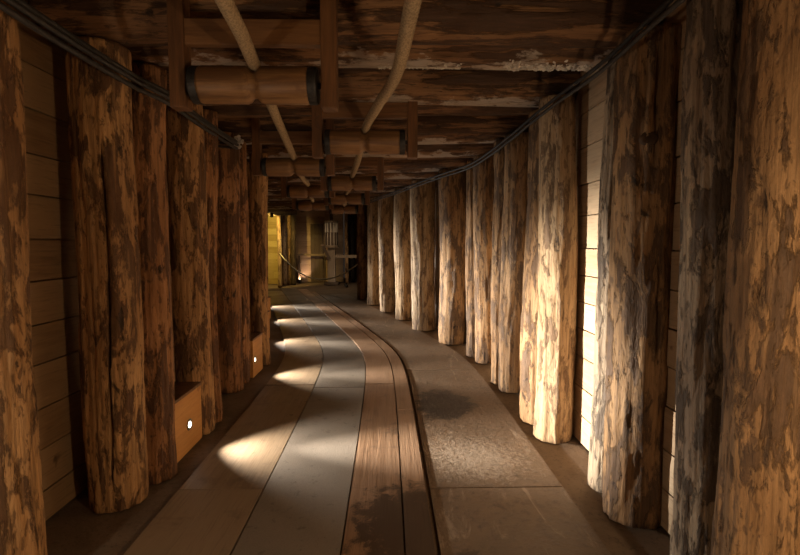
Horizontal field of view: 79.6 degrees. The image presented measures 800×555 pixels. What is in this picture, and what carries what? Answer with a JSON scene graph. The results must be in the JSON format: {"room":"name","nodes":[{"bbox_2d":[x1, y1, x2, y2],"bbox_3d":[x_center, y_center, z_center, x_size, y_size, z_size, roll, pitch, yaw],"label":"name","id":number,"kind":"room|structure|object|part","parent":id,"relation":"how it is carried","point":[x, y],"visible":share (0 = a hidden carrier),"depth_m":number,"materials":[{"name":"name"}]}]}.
{"room":"underground passage","nodes":[
{"label":"underground passage","id":0,"kind":"room"},
{"bbox_2d":[17,0,175,520],"bbox_3d":[-2.556,-0.321,5.164,1.229,2.900,17.656,-1,4,-9],"label":"wall","id":1,"kind":"structure","parent":0,"point":[54,298],"depth_m":2.65,"materials":[{"name":"brown wood"}]},
{"bbox_2d":[268,209,277,283],"bbox_3d":[-6.682,-1.208,17.505,4.570,2.900,0.095,0,4,-1],"label":"wall","id":2,"kind":"structure","parent":0,"point":[272,225],"depth_m":17.53,"materials":[{"name":"beige wood"}]},
{"bbox_2d":[295,209,343,281],"bbox_3d":[-3.256,-1.275,18.434,2.140,2.900,0.096,0,4,-1],"label":"wall","id":3,"kind":"structure","parent":0,"point":[303,220],"depth_m":18.39,"materials":[{"name":"brown wood"}]},
{"bbox_2d":[310,224,323,281],"bbox_3d":[-3.173,-0.938,18.348,0.475,2.200,0.070,0,4,-1],"label":"plank door","id":4,"kind":"structure","parent":3,"relation":"in","point":[316,230],"depth_m":18.33,"materials":[{"name":"brown wood"}]},
{"bbox_2d":[348,214,356,278],"bbox_3d":[-0.215,-1.380,19.894,4.000,2.900,0.096,0,4,-1],"label":"wall","id":5,"kind":"structure","parent":0,"point":[355,215],"depth_m":19.81,"materials":[{"name":"brown wood"}]},
{"bbox_2d":[45,278,669,554],"bbox_3d":[-3.166,1.004,8.028,15.000,0.177,26.000,0,4,-1],"label":"floor","id":6,"kind":"structure","parent":0,"point":[363,432],"depth_m":3.18,"materials":[{"name":"wood"}]},
{"bbox_2d":[0,0,47,554],"bbox_3d":[-1.685,0.080,1.949,0.320,2.570,0.326,-2,5,-29],"label":"log post","id":7,"kind":"object","parent":6,"relation":"on","point":[22,512],"visible":0.97,"depth_m":1.93,"materials":[{"name":"brown wood"}]},
{"bbox_2d":[63,36,148,513],"bbox_3d":[-1.641,0.024,2.722,0.340,2.570,0.343,0,4,-1],"label":"log post","id":8,"kind":"object","parent":6,"relation":"on","point":[100,125],"visible":0.98,"depth_m":2.60,"materials":[{"name":"brown wood"}]},
{"bbox_2d":[131,62,176,484],"bbox_3d":[-1.579,0.002,3.021,0.262,2.570,0.271,1,4,15],"label":"log post","id":9,"kind":"object","parent":6,"relation":"on","point":[148,113],"visible":0.63,"depth_m":2.96,"materials":[{"name":"brown wood"}]},
{"bbox_2d":[174,382,201,462],"bbox_3d":[-1.675,1.036,3.469,0.311,0.437,0.470,0,4,-1],"label":"step light","id":10,"kind":"object","parent":6,"relation":"on","point":[188,412],"visible":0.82,"depth_m":3.47,"materials":[{"name":"brown wood"}]},
{"bbox_2d":[166,99,215,434],"bbox_3d":[-1.646,-0.052,3.775,0.318,2.570,0.292,1,4,16],"label":"log post","id":11,"kind":"object","parent":6,"relation":"on","point":[185,140],"visible":0.84,"depth_m":3.67,"materials":[{"name":"brown wood"}]},
{"bbox_2d":[203,109,222,422],"bbox_3d":[-1.587,-0.066,3.978,0.168,2.570,0.197,2,5,27],"label":"log post","id":12,"kind":"object","parent":6,"relation":"on","point":[211,142],"visible":0.43,"depth_m":3.93,"materials":[{"name":"brown wood"}]},
{"bbox_2d":[0,1,237,149],"bbox_3d":[-1.453,-1.011,1.742,0.206,0.088,5.678,0,4,-3],"label":"cable","id":13,"kind":"object","parent":12,"relation":"attached to","point":[3,7],"visible":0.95,"depth_m":2.27,"materials":[{"name":"black rubber"}]},
{"bbox_2d":[3,0,238,145],"bbox_3d":[-1.441,-1.042,1.740,0.206,0.089,5.678,0,4,-3],"label":"cable","id":14,"kind":"object","parent":12,"relation":"attached to","point":[13,3],"visible":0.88,"depth_m":2.26,"materials":[{"name":"black rubber"}]},
{"bbox_2d":[234,135,243,148],"bbox_3d":[-1.509,-1.268,4.494,0.076,0.135,0.092,3,5,37],"label":"clump","id":15,"kind":"object","parent":14,"relation":"attached to","point":[240,141],"visible":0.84,"depth_m":4.47,"materials":[{"name":"brown"}]},
{"bbox_2d":[15,0,237,142],"bbox_3d":[-1.453,-1.073,1.738,0.206,0.088,5.678,0,4,-3],"label":"cable","id":16,"kind":"object","parent":12,"relation":"attached to","point":[22,2],"visible":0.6,"depth_m":2.31,"materials":[{"name":"black rubber"}]},
{"bbox_2d":[217,131,243,393],"bbox_3d":[-1.744,-0.127,4.826,0.321,2.570,0.300,2,5,28],"label":"log post","id":17,"kind":"object","parent":6,"relation":"on","point":[229,306],"visible":0.65,"depth_m":4.73,"materials":[{"name":"brown wood"}]},
{"bbox_2d":[240,142,250,383],"bbox_3d":[-1.716,-0.150,5.138,0.199,2.570,0.209,2,5,31],"label":"log post","id":18,"kind":"object","parent":6,"relation":"on","point":[244,224],"visible":0.49,"depth_m":5.09,"materials":[{"name":"brown wood"}]},
{"bbox_2d":[247,162,251,331],"bbox_3d":[-1.992,-0.252,6.562,0.322,2.570,0.304,0,4,-1],"label":"log post","id":19,"kind":"object","parent":6,"relation":"on","point":[248,172],"visible":0.03,"depth_m":6.40,"materials":[{"name":"brown wood"}]},
{"bbox_2d":[250,332,262,377],"bbox_3d":[-1.788,0.887,5.532,0.311,0.437,0.410,0,4,-1],"label":"step light","id":20,"kind":"object","parent":6,"relation":"on","point":[256,360],"visible":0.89,"depth_m":5.48,"materials":[{"name":"brown wood"}]},
{"bbox_2d":[249,153,269,365],"bbox_3d":[-1.716,-0.201,5.848,0.242,2.570,0.237,2,5,31],"label":"log post","id":21,"kind":"object","parent":6,"relation":"on","point":[258,185],"visible":0.84,"depth_m":5.77,"materials":[{"name":"brown wood"}]},
{"bbox_2d":[268,310,269,337],"bbox_3d":[-2.215,0.752,7.413,0.201,0.437,0.470,1,4,14],"label":"step light","id":22,"kind":"object","parent":6,"relation":"on","point":[268,310],"visible":0.04,"depth_m":7.59,"materials":[{"name":"brown wood"}]},
{"bbox_2d":[268,296,270,318],"bbox_3d":[-2.735,0.610,9.390,0.201,0.437,0.470,1,4,15],"label":"step light","id":23,"kind":"object","parent":6,"relation":"on","point":[269,297],"visible":0.12,"depth_m":9.55,"materials":[{"name":"brown wood"}]},
{"bbox_2d":[276,209,281,286],"bbox_3d":[-4.089,-1.114,16.255,0.159,2.900,0.176,-2,5,-30],"label":"log post","id":24,"kind":"object","parent":6,"relation":"on","point":[278,218],"visible":0.83,"depth_m":16.21,"materials":[{"name":"brown wood"}]},
{"bbox_2d":[281,209,286,284],"bbox_3d":[-4.134,-1.175,17.107,0.203,2.900,0.195,-1,4,-17],"label":"log post","id":25,"kind":"object","parent":6,"relation":"on","point":[283,218],"visible":0.8,"depth_m":17.05,"materials":[{"name":"brown wood"}]},
{"bbox_2d":[286,209,290,284],"bbox_3d":[-4.003,-1.190,17.303,0.184,2.900,0.211,4,6,45],"label":"log post","id":26,"kind":"object","parent":6,"relation":"on","point":[288,243],"visible":0.78,"depth_m":17.24,"materials":[{"name":"brown wood"}]},
{"bbox_2d":[290,209,295,284],"bbox_3d":[-3.828,-1.183,17.213,0.201,2.900,0.208,4,6,44],"label":"log post","id":27,"kind":"object","parent":6,"relation":"on","point":[292,217],"visible":0.79,"depth_m":17.15,"materials":[{"name":"brown wood"}]},
{"bbox_2d":[297,254,325,281],"bbox_3d":[-3.318,-0.350,18.119,1.100,1.090,0.075,0,4,-1],"label":"rail","id":28,"kind":"object","parent":6,"relation":"on","point":[298,255],"visible":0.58,"depth_m":18.07,"materials":[{"name":"brown wood"}]},
{"bbox_3d":[-3.798,-0.330,18.118,0.060,1.050,0.060,0,4,-1],"label":"post","id":29,"kind":"part","parent":28,"relation":"part of","materials":[{"name":"brown wood"}]},
{"bbox_3d":[-2.838,-0.331,18.138,0.060,1.050,0.060,0,4,-1],"label":"post","id":30,"kind":"part","parent":28,"relation":"part of","materials":[{"name":"brown wood"}]},
{"bbox_2d":[320,214,356,284],"bbox_3d":[-2.161,-1.190,17.248,1.380,2.900,0.550,0,4,-1],"label":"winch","id":31,"kind":"object","parent":6,"relation":"on","point":[331,229],"visible":0.92,"depth_m":17.13,"materials":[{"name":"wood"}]},
{"bbox_2d":[344,214,348,282],"bbox_3d":[-1.994,-1.235,17.935,0.152,2.900,0.161,2,5,26],"label":"log post","id":32,"kind":"object","parent":6,"relation":"on","point":[346,215],"visible":0.87,"depth_m":17.90,"materials":[{"name":"brown wood"}]},
{"bbox_2d":[357,204,366,298],"bbox_3d":[-1.023,-0.709,12.913,0.292,2.570,0.300,0,4,-1],"label":"log post","id":33,"kind":"object","parent":6,"relation":"on","point":[361,217],"visible":0.91,"depth_m":12.81,"materials":[{"name":"brown wood"}]},
{"bbox_2d":[279,253,357,279],"bbox_3d":[-2.601,-0.323,14.528,0.042,0.772,4.484,-4,5,-40],"label":"rope barrier","id":34,"kind":"object","parent":33,"relation":"attached to","point":[279,253],"visible":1,"depth_m":14.29,"materials":[{"name":"beige fabric"}]},
{"bbox_2d":[367,198,379,304],"bbox_3d":[-0.650,-0.621,11.697,0.315,2.570,0.312,3,5,33],"label":"log post","id":35,"kind":"object","parent":6,"relation":"on","point":[373,298],"visible":0.8,"depth_m":11.58,"materials":[{"name":"brown wood"}]},
{"bbox_2d":[378,193,395,311],"bbox_3d":[-0.289,-0.536,10.516,0.373,2.570,0.385,3,5,40],"label":"log post","id":36,"kind":"object","parent":6,"relation":"on","point":[385,205],"visible":0.98,"depth_m":10.39,"materials":[{"name":"brown wood"}]},
{"bbox_2d":[394,187,411,319],"bbox_3d":[0.065,-0.458,9.426,0.323,2.570,0.350,-4,6,-43],"label":"log post","id":37,"kind":"object","parent":6,"relation":"on","point":[403,311],"visible":0.98,"depth_m":9.31,"materials":[{"name":"brown wood"}]},
{"bbox_2d":[411,179,435,330],"bbox_3d":[0.405,-0.379,8.333,0.427,2.570,0.430,0,4,-1],"label":"log post","id":38,"kind":"object","parent":6,"relation":"on","point":[423,196],"visible":0.98,"depth_m":8.18,"materials":[{"name":"brown wood"}]},
{"bbox_2d":[438,168,465,344],"bbox_3d":[0.783,-0.296,7.179,0.434,2.570,0.441,0,4,-1],"label":"log post","id":39,"kind":"object","parent":6,"relation":"on","point":[452,188],"visible":0.96,"depth_m":7.01,"materials":[{"name":"brown wood"}]},
{"bbox_2d":[465,160,474,356],"bbox_3d":[0.989,-0.236,6.337,0.254,2.570,0.242,0,4,-1],"label":"log post","id":40,"kind":"object","parent":6,"relation":"on","point":[469,248],"visible":0.43,"depth_m":6.27,"materials":[{"name":"brown wood"}]},
{"bbox_2d":[473,154,493,363],"bbox_3d":[1.063,-0.212,6.008,0.306,2.570,0.282,2,4,23],"label":"log post","id":41,"kind":"object","parent":6,"relation":"on","point":[483,173],"visible":0.79,"depth_m":5.91,"materials":[{"name":"brown wood"}]},
{"bbox_2d":[491,139,504,384],"bbox_3d":[1.084,-0.148,5.121,0.221,2.570,0.239,2,4,23],"label":"log post","id":42,"kind":"object","parent":6,"relation":"on","point":[499,157],"visible":0.44,"depth_m":5.05,"materials":[{"name":"brown wood"}]},
{"bbox_2d":[498,132,528,392],"bbox_3d":[1.174,-0.130,4.861,0.329,2.570,0.297,0,4,3],"label":"log post","id":43,"kind":"object","parent":6,"relation":"on","point":[515,200],"visible":0.72,"depth_m":4.75,"materials":[{"name":"brown wood"}]},
{"bbox_2d":[519,109,538,424],"bbox_3d":[1.189,-0.069,4.019,0.340,2.570,0.309,1,4,14],"label":"log post","id":44,"kind":"object","parent":6,"relation":"on","point":[530,296],"visible":0.38,"depth_m":3.95,"materials":[{"name":"brown wood"}]},
{"bbox_2d":[533,94,577,443],"bbox_3d":[1.188,-0.043,3.654,0.304,2.570,0.302,0,4,-1],"label":"log post","id":45,"kind":"object","parent":6,"relation":"on","point":[558,213],"visible":1,"depth_m":3.55,"materials":[{"name":"brown wood"}]},
{"bbox_2d":[370,0,673,200],"bbox_3d":[0.417,-1.407,5.939,0.919,0.048,14.052,-1,4,-10],"label":"cable","id":46,"kind":"object","parent":45,"relation":"attached to","point":[665,3],"visible":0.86,"depth_m":2.80,"materials":[{"name":"black rubber"}]},
{"bbox_2d":[362,0,685,205],"bbox_3d":[0.411,-1.363,5.942,0.919,0.048,14.052,-1,4,-10],"label":"cable","id":47,"kind":"object","parent":45,"relation":"attached to","point":[677,3],"visible":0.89,"depth_m":2.68,"materials":[{"name":"black rubber"}]},
{"bbox_2d":[588,56,615,492],"bbox_3d":[1.270,0.013,2.871,0.199,2.570,0.210,-4,6,-43],"label":"log post","id":48,"kind":"object","parent":6,"relation":"on","point":[596,445],"visible":0.41,"depth_m":2.83,"materials":[{"name":"brown wood"}]},
{"bbox_2d":[602,23,681,529],"bbox_3d":[1.296,0.034,2.577,0.331,2.570,0.340,0,4,-1],"label":"log post","id":49,"kind":"object","parent":6,"relation":"on","point":[645,102],"visible":0.88,"depth_m":2.47,"materials":[{"name":"brown wood"}]},
{"bbox_2d":[670,0,742,554],"bbox_3d":[1.296,0.076,1.996,0.275,2.570,0.250,0,4,5],"label":"log post","id":50,"kind":"object","parent":6,"relation":"on","point":[711,58],"visible":0.65,"depth_m":1.92,"materials":[{"name":"brown wood"}]},
{"bbox_2d":[710,0,799,554],"bbox_3d":[1.306,0.098,1.686,0.285,2.570,0.275,-2,4,-21],"label":"log post","id":51,"kind":"object","parent":6,"relation":"on","point":[757,505],"visible":1,"depth_m":1.61,"materials":[{"name":"brown wood"}]},
{"bbox_2d":[367,0,686,533],"bbox_3d":[0.838,-0.315,5.079,1.200,2.900,17.347,-1,4,-8],"label":"wall","id":52,"kind":"structure","parent":0,"point":[590,99],"depth_m":3.41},
{"bbox_3d":[-3.370,-2.039,8.006,11.200,0.110,24.000,0,4,-1],"label":"ceiling","id":53,"kind":"structure","parent":0,"visible":0},
{"bbox_2d":[166,0,338,111],"bbox_3d":[-0.717,-1.206,2.365,0.813,0.743,0.180,0,4,-1],"label":"roller","id":54,"kind":"object","parent":53,"relation":"hanging from","point":[189,84],"visible":1,"depth_m":2.33,"materials":[{"name":"brown wood"}]},
{"bbox_2d":[214,0,314,212],"bbox_3d":[-1.382,-1.291,6.223,0.441,0.179,13.940,-1,4,-9],"label":"rope","id":55,"kind":"object","parent":54,"relation":"on","point":[229,10],"visible":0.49,"depth_m":2.10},
{"bbox_2d":[268,200,322,202],"bbox_3d":[-2.387,-2.135,12.575,3.240,0.353,0.344,1,4,12],"label":"log","id":56,"kind":"object","parent":53,"relation":"attached to","point":[283,201],"visible":0.05,"depth_m":12.65,"materials":[{"name":"brown wood"}]},
{"bbox_2d":[268,205,334,206],"bbox_3d":[-2.846,-2.242,13.999,3.240,0.350,0.357,1,4,12],"label":"log","id":57,"kind":"object","parent":53,"relation":"attached to","point":[285,205],"visible":0.05,"depth_m":14.09,"materials":[{"name":"brown wood"}]},
{"bbox_2d":[268,203,356,205],"bbox_3d":[-2.744,-2.218,13.683,3.240,0.354,0.347,1,4,12],"label":"log","id":58,"kind":"object","parent":53,"relation":"attached to","point":[347,203],"visible":0.09,"depth_m":13.74,"materials":[{"name":"brown wood"}]},
{"bbox_2d":[268,193,378,198],"bbox_3d":[-2.031,-2.061,11.467,3.240,0.355,0.360,1,4,12],"label":"log","id":59,"kind":"object","parent":53,"relation":"attached to","point":[371,194],"visible":0.1,"depth_m":11.51,"materials":[{"name":"brown wood"}]},
{"bbox_2d":[268,187,396,194],"bbox_3d":[-1.676,-1.977,10.358,3.240,0.347,0.367,1,4,12],"label":"log","id":60,"kind":"object","parent":53,"relation":"attached to","point":[386,189],"visible":0.12,"depth_m":10.15,"materials":[{"name":"brown wood"}]},
{"bbox_2d":[268,186,406,190],"bbox_3d":[-1.423,-1.935,9.572,3.240,0.347,0.349,1,4,12],"label":"log","id":61,"kind":"object","parent":53,"relation":"attached to","point":[376,186],"visible":0.03,"depth_m":9.33,"materials":[{"name":"brown wood"}]},
{"bbox_2d":[268,179,413,184],"bbox_3d":[-1.073,-1.844,8.462,3.240,0.356,0.350,1,4,12],"label":"log","id":62,"kind":"object","parent":53,"relation":"attached to","point":[313,182],"visible":0.05,"depth_m":8.53,"materials":[{"name":"brown wood"}]},
{"bbox_2d":[323,191,369,204],"bbox_3d":[-0.932,-1.640,8.396,0.812,0.743,0.191,0,4,4],"label":"roller","id":63,"kind":"object","parent":62,"relation":"hanging from","point":[351,198],"visible":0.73,"depth_m":8.34,"materials":[{"name":"brown wood"}]},
{"bbox_2d":[268,179,415,188],"bbox_3d":[-1.320,-1.904,9.262,3.240,0.349,0.354,1,4,12],"label":"log","id":64,"kind":"object","parent":53,"relation":"attached to","point":[388,182],"visible":0.15,"depth_m":8.94,"materials":[{"name":"brown wood"}]},
{"bbox_2d":[292,198,333,210],"bbox_3d":[-1.707,-1.696,9.379,0.812,0.771,0.181,0,4,5],"label":"roller","id":65,"kind":"object","parent":64,"relation":"hanging from","point":[299,205],"visible":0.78,"depth_m":9.34,"materials":[{"name":"brown wood"}]},
{"bbox_2d":[28,0,665,47],"bbox_3d":[-0.252,-1.431,2.590,3.242,0.353,0.368,0,4,-1],"label":"log","id":66,"kind":"object","parent":53,"relation":"attached to","point":[129,23],"visible":0.56,"depth_m":2.47,"materials":[{"name":"brown wood"}]},
{"bbox_2d":[268,171,438,182],"bbox_3d":[-0.973,-1.812,8.149,3.240,0.347,0.352,1,4,12],"label":"log","id":67,"kind":"object","parent":53,"relation":"attached to","point":[401,175],"visible":0.17,"depth_m":7.92,"materials":[{"name":"brown wood"}]},
{"bbox_2d":[247,156,473,161],"bbox_3d":[-0.457,-1.693,6.243,3.241,0.355,0.358,0,4,6],"label":"log","id":68,"kind":"object","parent":53,"relation":"attached to","point":[458,156],"visible":0.03,"depth_m":6.16,"materials":[{"name":"brown wood"}]},
{"bbox_2d":[159,66,579,106],"bbox_3d":[-0.283,-1.503,3.705,3.241,0.355,0.361,0,4,-1],"label":"log","id":69,"kind":"object","parent":53,"relation":"attached to","point":[453,87],"visible":0.31,"depth_m":3.58,"materials":[{"name":"brown wood"}]},
{"bbox_2d":[312,101,417,158],"bbox_3d":[-0.273,-1.305,3.741,0.818,0.743,0.190,0,4,-1],"label":"roller","id":70,"kind":"object","parent":69,"relation":"hanging from","point":[336,141],"visible":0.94,"depth_m":3.70,"materials":[{"name":"brown wood"}]},
{"bbox_2d":[333,0,421,214],"bbox_3d":[-0.720,-1.314,6.424,0.305,0.204,14.318,-1,4,-8],"label":"rope","id":71,"kind":"object","parent":70,"relation":"on","point":[411,8],"visible":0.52,"depth_m":2.30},
{"bbox_2d":[246,143,493,158],"bbox_3d":[-0.406,-1.663,5.936,3.242,0.365,0.362,0,4,4],"label":"log","id":72,"kind":"object","parent":53,"relation":"attached to","point":[473,149],"visible":0.21,"depth_m":5.83,"materials":[{"name":"brown wood"}]},
{"bbox_2d":[321,157,383,190],"bbox_3d":[-0.603,-1.470,6.059,0.794,0.746,0.187,0,4,1],"label":"roller","id":73,"kind":"object","parent":72,"relation":"hanging from","point":[331,183],"visible":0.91,"depth_m":6.02,"materials":[{"name":"brown wood"}]},
{"bbox_2d":[203,104,538,117],"bbox_3d":[-0.292,-1.527,4.030,3.243,0.356,0.372,0,4,-1],"label":"log","id":74,"kind":"object","parent":53,"relation":"attached to","point":[251,110],"visible":0.17,"depth_m":3.97,"materials":[{"name":"brown wood"}]},
{"bbox_2d":[126,45,616,71],"bbox_3d":[-0.260,-1.450,2.903,3.244,0.366,0.369,0,4,-1],"label":"log","id":75,"kind":"object","parent":53,"relation":"attached to","point":[461,57],"visible":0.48,"depth_m":2.84,"materials":[{"name":"brown wood"}]},
{"bbox_2d":[240,136,503,144],"bbox_3d":[-0.338,-1.604,5.132,3.241,0.363,0.349,0,4,0],"label":"log","id":76,"kind":"object","parent":53,"relation":"attached to","point":[483,139],"visible":0.14,"depth_m":5.06,"materials":[{"name":"brown wood"}]},
{"bbox_2d":[218,115,528,138],"bbox_3d":[-0.322,-1.579,4.813,3.240,0.355,0.348,0,4,0],"label":"log","id":77,"kind":"object","parent":53,"relation":"attached to","point":[444,126],"visible":0.41,"depth_m":4.69,"materials":[{"name":"brown wood"}]},
{"bbox_2d":[251,118,334,176],"bbox_3d":[-1.042,-1.370,4.703,0.796,0.751,0.182,0,4,-1],"label":"roller","id":78,"kind":"object","parent":77,"relation":"hanging from","point":[261,166],"visible":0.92,"depth_m":4.66,"materials":[{"name":"brown wood"}]},
{"bbox_2d":[335,167,458,173],"bbox_3d":[-0.735,-1.760,7.354,3.240,0.352,0.355,1,4,11],"label":"log","id":79,"kind":"object","parent":53,"relation":"attached to","point":[439,168],"visible":0.1,"depth_m":7.20,"materials":[{"name":"brown wood"}]},
{"bbox_2d":[335,158,467,170],"bbox_3d":[-0.645,-1.736,7.030,3.240,0.357,0.351,1,4,10],"label":"log","id":80,"kind":"object","parent":53,"relation":"attached to","point":[404,164],"visible":0.19,"depth_m":6.78,"materials":[{"name":"brown wood"}]},
{"bbox_2d":[281,174,335,197],"bbox_3d":[-1.349,-1.541,7.041,0.793,0.745,0.192,0,4,4],"label":"roller","id":81,"kind":"object","parent":80,"relation":"hanging from","point":[287,191],"visible":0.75,"depth_m":7.00,"materials":[{"name":"brown wood"}]},
{"bbox_3d":[-1.778,-2.007,10.676,3.240,0.350,0.351,1,4,12],"label":"log","id":82,"kind":"object","parent":53,"relation":"attached to","visible":0},
{"bbox_2d":[326,204,361,213],"bbox_3d":[-1.252,-1.800,10.735,0.811,0.758,0.191,0,4,5],"label":"roller","id":83,"kind":"object","parent":82,"relation":"hanging from","point":[338,209],"visible":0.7,"depth_m":10.68,"materials":[{"name":"brown wood"}]},
{"bbox_3d":[-3.204,-2.325,15.105,3.240,0.351,0.356,1,4,12],"label":"log","id":84,"kind":"object","parent":53,"relation":"attached to","visible":0},
{"bbox_2d":[268,210,296,215],"bbox_3d":[-4.097,-2.102,15.550,1.500,0.199,0.187,0,4,-1],"label":"log","id":85,"kind":"object","parent":84,"relation":"attached to","point":[275,212],"visible":0.63,"depth_m":15.49,"materials":[{"name":"brown wood"}]}
]}

